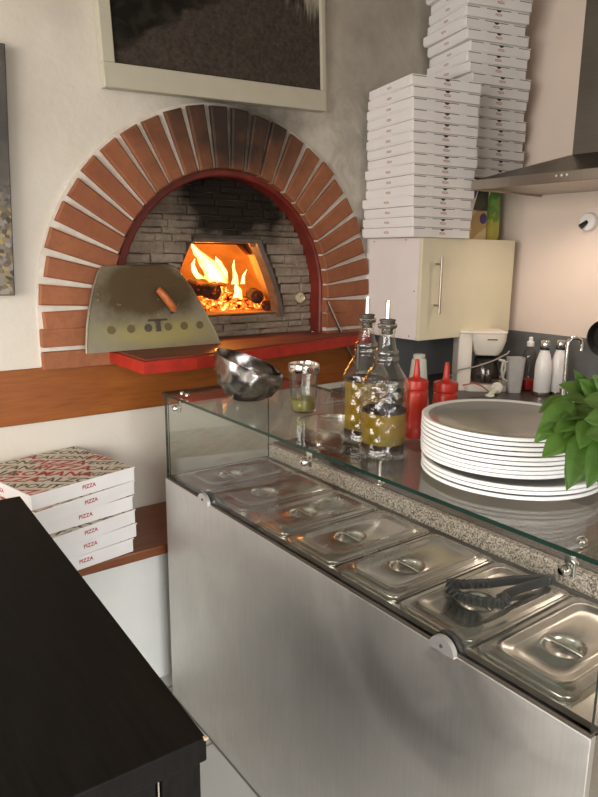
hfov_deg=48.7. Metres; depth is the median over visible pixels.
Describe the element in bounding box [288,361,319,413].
shaker
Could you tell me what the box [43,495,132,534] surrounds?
pizza box
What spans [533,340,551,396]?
flask
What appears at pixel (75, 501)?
print
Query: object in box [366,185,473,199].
pizza box
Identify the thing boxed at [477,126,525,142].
pizza box
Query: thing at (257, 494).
lid
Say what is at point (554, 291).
wall
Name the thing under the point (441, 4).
pizza box
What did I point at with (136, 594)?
wall
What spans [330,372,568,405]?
countertop
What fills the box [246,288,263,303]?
log
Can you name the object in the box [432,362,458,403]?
squeeze bottle
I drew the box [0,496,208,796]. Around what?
countertop
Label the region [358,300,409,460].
oil bottle
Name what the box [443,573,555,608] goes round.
serving tongs
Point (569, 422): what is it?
basil plant
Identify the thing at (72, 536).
pizza box
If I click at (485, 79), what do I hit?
pizza box
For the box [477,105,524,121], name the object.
pizza box
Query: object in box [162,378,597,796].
serving counter
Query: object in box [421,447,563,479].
dinner plate
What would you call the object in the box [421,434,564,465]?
dinner plate
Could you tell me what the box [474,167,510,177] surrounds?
pizza box
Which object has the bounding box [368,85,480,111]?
pizza box
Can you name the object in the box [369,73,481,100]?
pizza box
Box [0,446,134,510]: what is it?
pizza box
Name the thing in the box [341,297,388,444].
oil bottle
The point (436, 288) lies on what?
upper cabinet
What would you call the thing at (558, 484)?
dinner plate
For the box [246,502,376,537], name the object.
pan
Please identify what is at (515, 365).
jug
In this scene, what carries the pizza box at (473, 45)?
on the pizza box at (495, 59)
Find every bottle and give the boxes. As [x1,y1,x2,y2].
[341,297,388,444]
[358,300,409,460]
[403,359,428,438]
[409,353,428,403]
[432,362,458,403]
[521,337,536,389]
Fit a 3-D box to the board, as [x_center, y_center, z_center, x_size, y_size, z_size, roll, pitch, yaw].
[-1.540,0.625,1.688,4.148,0.036,0.373,-8,15,-36]
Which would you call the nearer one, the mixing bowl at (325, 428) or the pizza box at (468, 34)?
the mixing bowl at (325, 428)
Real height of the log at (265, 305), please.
0.046 m
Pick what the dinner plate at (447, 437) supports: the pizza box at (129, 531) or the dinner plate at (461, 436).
the dinner plate at (461, 436)
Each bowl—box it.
[213,348,283,401]
[296,413,361,453]
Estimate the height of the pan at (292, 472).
0.152 m
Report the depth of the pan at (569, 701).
1.11 m
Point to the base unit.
(591, 501)
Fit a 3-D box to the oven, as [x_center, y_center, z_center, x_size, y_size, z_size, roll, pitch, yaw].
[-0.578,-0.738,2.994,1.496,0.947,1.660,-8,15,-36]
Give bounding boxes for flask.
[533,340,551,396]
[550,340,565,394]
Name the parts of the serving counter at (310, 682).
glass, glass, glass post, pan rail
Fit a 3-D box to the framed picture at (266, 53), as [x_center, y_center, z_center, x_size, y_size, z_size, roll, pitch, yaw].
[-0.285,-1.464,2.389,0.975,0.762,0.040,-8,15,-36]
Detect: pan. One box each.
[180,470,294,491]
[212,487,332,513]
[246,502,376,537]
[288,512,429,566]
[338,536,492,602]
[399,562,569,647]
[477,597,596,704]
[586,321,597,355]
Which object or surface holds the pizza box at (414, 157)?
on the pizza box at (414, 168)
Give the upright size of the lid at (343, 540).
0.025 m
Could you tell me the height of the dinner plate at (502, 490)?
0.016 m
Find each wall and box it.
[0,0,431,508]
[82,553,171,676]
[497,0,597,337]
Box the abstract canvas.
[0,43,14,295]
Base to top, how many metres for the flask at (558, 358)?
0.247 m
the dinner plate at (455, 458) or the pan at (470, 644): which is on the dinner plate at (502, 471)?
the dinner plate at (455, 458)
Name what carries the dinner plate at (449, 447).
on the dinner plate at (475, 458)
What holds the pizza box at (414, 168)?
on the pizza box at (413, 179)
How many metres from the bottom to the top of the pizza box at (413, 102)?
0.040 m
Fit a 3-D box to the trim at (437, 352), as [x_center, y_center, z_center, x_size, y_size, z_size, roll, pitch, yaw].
[0.575,-0.231,3.338,0.719,0.250,0.012,-8,15,-36]
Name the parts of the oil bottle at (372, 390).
pourer spout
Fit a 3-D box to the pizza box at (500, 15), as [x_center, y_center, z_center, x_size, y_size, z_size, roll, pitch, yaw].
[0.784,-1.637,2.901,0.315,0.040,0.315,-4,13,-19]
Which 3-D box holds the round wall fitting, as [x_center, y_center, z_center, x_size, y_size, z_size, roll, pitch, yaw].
[1.251,-0.769,2.873,0.052,0.080,0.080,-8,15,-36]
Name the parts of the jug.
jug handle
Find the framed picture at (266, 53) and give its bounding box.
[93,0,326,112]
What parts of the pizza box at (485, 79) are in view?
lid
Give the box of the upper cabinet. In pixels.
[366,237,514,340]
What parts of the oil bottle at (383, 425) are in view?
pourer spout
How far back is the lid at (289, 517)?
1.84 m
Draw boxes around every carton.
[469,210,486,239]
[470,178,488,210]
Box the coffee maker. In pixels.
[450,328,509,391]
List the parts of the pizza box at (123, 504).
lid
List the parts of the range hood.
filter plate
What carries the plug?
on the countertop at (396, 388)
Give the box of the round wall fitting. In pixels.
[578,212,597,230]
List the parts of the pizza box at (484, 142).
lid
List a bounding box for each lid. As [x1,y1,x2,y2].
[183,458,291,489]
[213,473,329,509]
[248,490,373,533]
[291,510,425,562]
[342,534,488,597]
[404,563,565,641]
[482,597,597,697]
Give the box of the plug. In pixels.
[463,382,502,396]
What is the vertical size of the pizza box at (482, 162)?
0.040 m
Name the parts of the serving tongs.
tong arm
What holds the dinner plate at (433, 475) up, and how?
on the serving counter at (310, 682)
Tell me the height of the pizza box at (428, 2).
0.040 m
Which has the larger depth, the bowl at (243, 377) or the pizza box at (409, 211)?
the pizza box at (409, 211)
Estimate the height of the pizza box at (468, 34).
0.040 m
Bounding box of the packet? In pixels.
[485,192,499,239]
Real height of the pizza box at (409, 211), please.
0.040 m
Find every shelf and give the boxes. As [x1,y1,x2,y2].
[110,333,370,374]
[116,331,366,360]
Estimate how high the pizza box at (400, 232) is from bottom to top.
0.040 m
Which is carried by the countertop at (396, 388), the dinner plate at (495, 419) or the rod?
the rod
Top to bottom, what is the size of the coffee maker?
0.275 m
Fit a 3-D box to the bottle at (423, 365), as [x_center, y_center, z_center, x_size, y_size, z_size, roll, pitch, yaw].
[0.492,-0.080,2.730,0.096,0.212,0.096,-8,15,-36]
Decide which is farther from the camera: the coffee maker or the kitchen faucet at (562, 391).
the coffee maker
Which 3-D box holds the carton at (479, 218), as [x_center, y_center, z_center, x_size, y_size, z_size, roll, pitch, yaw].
[0.751,-0.805,3.071,0.175,0.130,0.162,-8,15,-36]
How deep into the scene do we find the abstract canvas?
2.07 m
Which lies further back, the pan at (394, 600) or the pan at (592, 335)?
the pan at (592, 335)
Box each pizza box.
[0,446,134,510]
[0,480,134,525]
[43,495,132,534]
[50,508,135,549]
[62,522,136,559]
[69,538,133,570]
[362,195,471,209]
[362,227,470,238]
[363,216,471,228]
[364,206,472,218]
[365,163,475,180]
[366,130,477,151]
[366,174,475,190]
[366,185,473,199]
[367,97,479,121]
[367,108,479,131]
[367,119,478,141]
[367,141,478,161]
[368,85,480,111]
[368,152,478,170]
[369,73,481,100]
[423,16,525,47]
[426,0,439,5]
[427,4,530,35]
[427,27,529,58]
[427,50,527,75]
[429,0,532,25]
[429,40,530,67]
[431,0,532,14]
[432,61,526,78]
[457,72,531,90]
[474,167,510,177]
[476,136,523,151]
[476,147,524,161]
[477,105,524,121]
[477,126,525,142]
[477,157,523,169]
[478,117,526,131]
[479,95,527,111]
[480,84,529,100]
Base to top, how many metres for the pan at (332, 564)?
0.152 m
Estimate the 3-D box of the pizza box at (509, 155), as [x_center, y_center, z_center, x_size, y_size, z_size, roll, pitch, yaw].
[0.824,-1.125,3.091,0.315,0.040,0.315,-6,14,-27]
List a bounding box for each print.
[0,488,107,511]
[50,512,124,534]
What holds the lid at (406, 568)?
in the pan at (394, 600)
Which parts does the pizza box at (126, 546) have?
lid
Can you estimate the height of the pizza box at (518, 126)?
0.040 m
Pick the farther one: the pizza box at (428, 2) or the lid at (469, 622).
the pizza box at (428, 2)
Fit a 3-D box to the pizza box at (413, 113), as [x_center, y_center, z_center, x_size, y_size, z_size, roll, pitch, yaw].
[0.522,-1.164,2.801,0.335,0.040,0.335,-5,14,-26]
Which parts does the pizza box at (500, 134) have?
lid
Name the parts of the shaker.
shaker lid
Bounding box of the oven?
[36,103,370,374]
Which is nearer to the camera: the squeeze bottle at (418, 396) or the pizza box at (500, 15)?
the squeeze bottle at (418, 396)
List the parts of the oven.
door handle, mouth plate, mouth frame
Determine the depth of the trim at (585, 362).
3.18 m
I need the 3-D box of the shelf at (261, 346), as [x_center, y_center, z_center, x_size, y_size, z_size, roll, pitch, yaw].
[-0.145,-0.204,2.645,1.194,0.041,0.410,-8,15,-36]
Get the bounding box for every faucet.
[559,335,584,394]
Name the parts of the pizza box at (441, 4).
lid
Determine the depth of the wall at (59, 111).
2.40 m
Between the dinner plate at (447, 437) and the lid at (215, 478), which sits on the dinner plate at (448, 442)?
the dinner plate at (447, 437)
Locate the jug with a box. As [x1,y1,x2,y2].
[500,356,525,392]
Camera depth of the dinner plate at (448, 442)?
1.18 m
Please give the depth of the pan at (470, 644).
1.30 m
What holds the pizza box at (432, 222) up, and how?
on the pizza box at (400, 232)
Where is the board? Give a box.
[78,502,167,575]
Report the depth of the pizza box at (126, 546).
2.11 m
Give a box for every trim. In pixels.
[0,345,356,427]
[358,334,453,380]
[471,330,597,380]
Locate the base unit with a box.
[333,398,597,509]
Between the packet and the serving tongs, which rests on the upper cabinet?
the packet
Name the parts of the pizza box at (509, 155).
lid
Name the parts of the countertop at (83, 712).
corner post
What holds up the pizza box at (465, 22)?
on the pizza box at (468, 34)
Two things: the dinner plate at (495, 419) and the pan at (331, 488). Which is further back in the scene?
the pan at (331, 488)
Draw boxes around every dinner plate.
[420,438,564,470]
[421,419,543,451]
[421,424,564,456]
[421,430,564,461]
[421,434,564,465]
[421,443,563,474]
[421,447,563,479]
[421,451,596,490]
[421,456,597,495]
[421,460,597,500]
[422,399,546,441]
[422,417,544,446]
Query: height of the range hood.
1.170 m
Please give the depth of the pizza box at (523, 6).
2.76 m
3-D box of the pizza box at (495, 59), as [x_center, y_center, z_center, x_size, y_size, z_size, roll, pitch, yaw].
[0.795,-1.481,2.966,0.315,0.040,0.315,-4,13,-21]
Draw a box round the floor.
[160,673,259,796]
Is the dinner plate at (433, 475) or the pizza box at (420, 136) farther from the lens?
the pizza box at (420, 136)
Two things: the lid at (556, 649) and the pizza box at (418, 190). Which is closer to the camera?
the lid at (556, 649)
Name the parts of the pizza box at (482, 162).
lid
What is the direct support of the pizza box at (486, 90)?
on the pizza box at (495, 102)
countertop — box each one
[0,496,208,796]
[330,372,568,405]
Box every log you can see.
[185,278,220,299]
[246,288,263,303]
[261,300,270,309]
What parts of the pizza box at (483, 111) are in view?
lid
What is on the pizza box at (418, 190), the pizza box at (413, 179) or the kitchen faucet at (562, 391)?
the pizza box at (413, 179)
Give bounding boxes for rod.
[326,301,359,373]
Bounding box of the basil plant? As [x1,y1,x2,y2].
[534,369,597,490]
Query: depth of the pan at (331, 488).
1.91 m
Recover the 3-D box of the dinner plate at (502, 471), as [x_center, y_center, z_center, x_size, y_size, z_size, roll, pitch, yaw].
[0.411,0.102,1.322,0.330,0.016,0.330,-8,15,-36]
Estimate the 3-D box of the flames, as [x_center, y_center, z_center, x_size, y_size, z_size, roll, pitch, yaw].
[-0.359,-0.597,3.091,0.337,0.256,0.113,-8,15,-36]
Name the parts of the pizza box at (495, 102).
lid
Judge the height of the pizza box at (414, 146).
0.040 m
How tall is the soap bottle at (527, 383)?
0.248 m
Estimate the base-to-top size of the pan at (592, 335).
0.160 m
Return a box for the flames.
[191,244,246,298]
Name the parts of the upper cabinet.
door handle, door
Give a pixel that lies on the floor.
(219, 777)
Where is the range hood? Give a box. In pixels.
[471,0,597,196]
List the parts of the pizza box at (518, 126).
lid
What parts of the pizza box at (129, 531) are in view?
lid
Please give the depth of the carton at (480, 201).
3.00 m
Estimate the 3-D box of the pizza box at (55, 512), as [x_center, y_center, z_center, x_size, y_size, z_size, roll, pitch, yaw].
[-0.791,0.296,2.133,0.362,0.047,0.362,9,15,35]
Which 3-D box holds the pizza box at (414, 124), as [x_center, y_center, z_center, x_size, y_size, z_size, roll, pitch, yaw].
[0.523,-1.125,2.814,0.335,0.040,0.335,-6,14,-26]
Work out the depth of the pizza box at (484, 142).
2.95 m
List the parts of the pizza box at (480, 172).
lid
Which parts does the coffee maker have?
cord, plate, carafe lid, carafe handle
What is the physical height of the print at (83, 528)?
0.001 m
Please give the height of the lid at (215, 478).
0.025 m
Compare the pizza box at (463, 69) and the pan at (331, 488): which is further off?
the pizza box at (463, 69)
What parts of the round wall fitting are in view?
knob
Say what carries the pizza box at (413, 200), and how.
on the pizza box at (409, 211)
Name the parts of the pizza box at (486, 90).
lid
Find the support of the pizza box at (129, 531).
on the pizza box at (126, 546)

